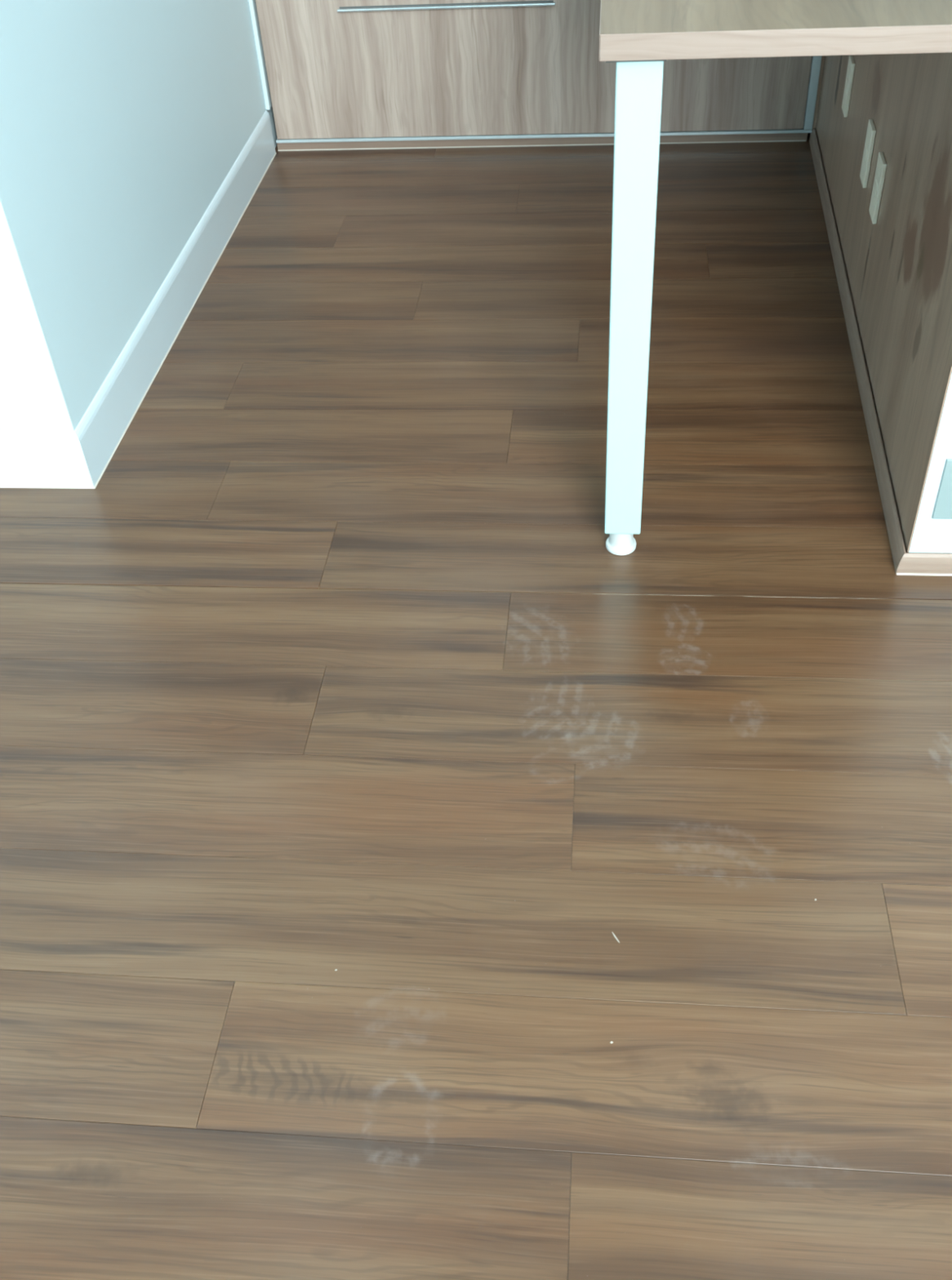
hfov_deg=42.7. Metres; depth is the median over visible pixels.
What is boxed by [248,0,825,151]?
cabinet
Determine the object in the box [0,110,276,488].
baseboard
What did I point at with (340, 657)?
floor
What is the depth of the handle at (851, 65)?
2.55 m
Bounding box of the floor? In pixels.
[0,133,951,1279]
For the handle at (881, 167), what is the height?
0.108 m
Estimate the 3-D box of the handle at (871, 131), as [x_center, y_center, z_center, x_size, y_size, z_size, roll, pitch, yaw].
[0.738,-0.916,2.297,0.008,0.108,0.058,3,43,7]
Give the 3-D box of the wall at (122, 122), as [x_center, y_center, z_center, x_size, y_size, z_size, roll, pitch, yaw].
[-1.445,-2.624,1.494,1.516,4.400,2.121,1,43,6]
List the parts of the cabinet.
drawer, handle, drawer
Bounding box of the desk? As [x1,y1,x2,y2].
[599,0,951,555]
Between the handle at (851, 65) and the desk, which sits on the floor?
the desk
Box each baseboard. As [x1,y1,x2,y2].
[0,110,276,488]
[808,128,951,575]
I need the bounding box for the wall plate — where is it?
[932,458,951,519]
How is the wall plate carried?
attached to the wall at (898, 268)
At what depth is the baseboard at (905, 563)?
2.10 m
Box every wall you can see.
[0,0,276,431]
[815,52,951,553]
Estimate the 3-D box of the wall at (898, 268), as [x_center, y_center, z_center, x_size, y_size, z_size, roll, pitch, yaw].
[0.742,-2.510,1.202,0.141,4.400,2.323,2,43,7]

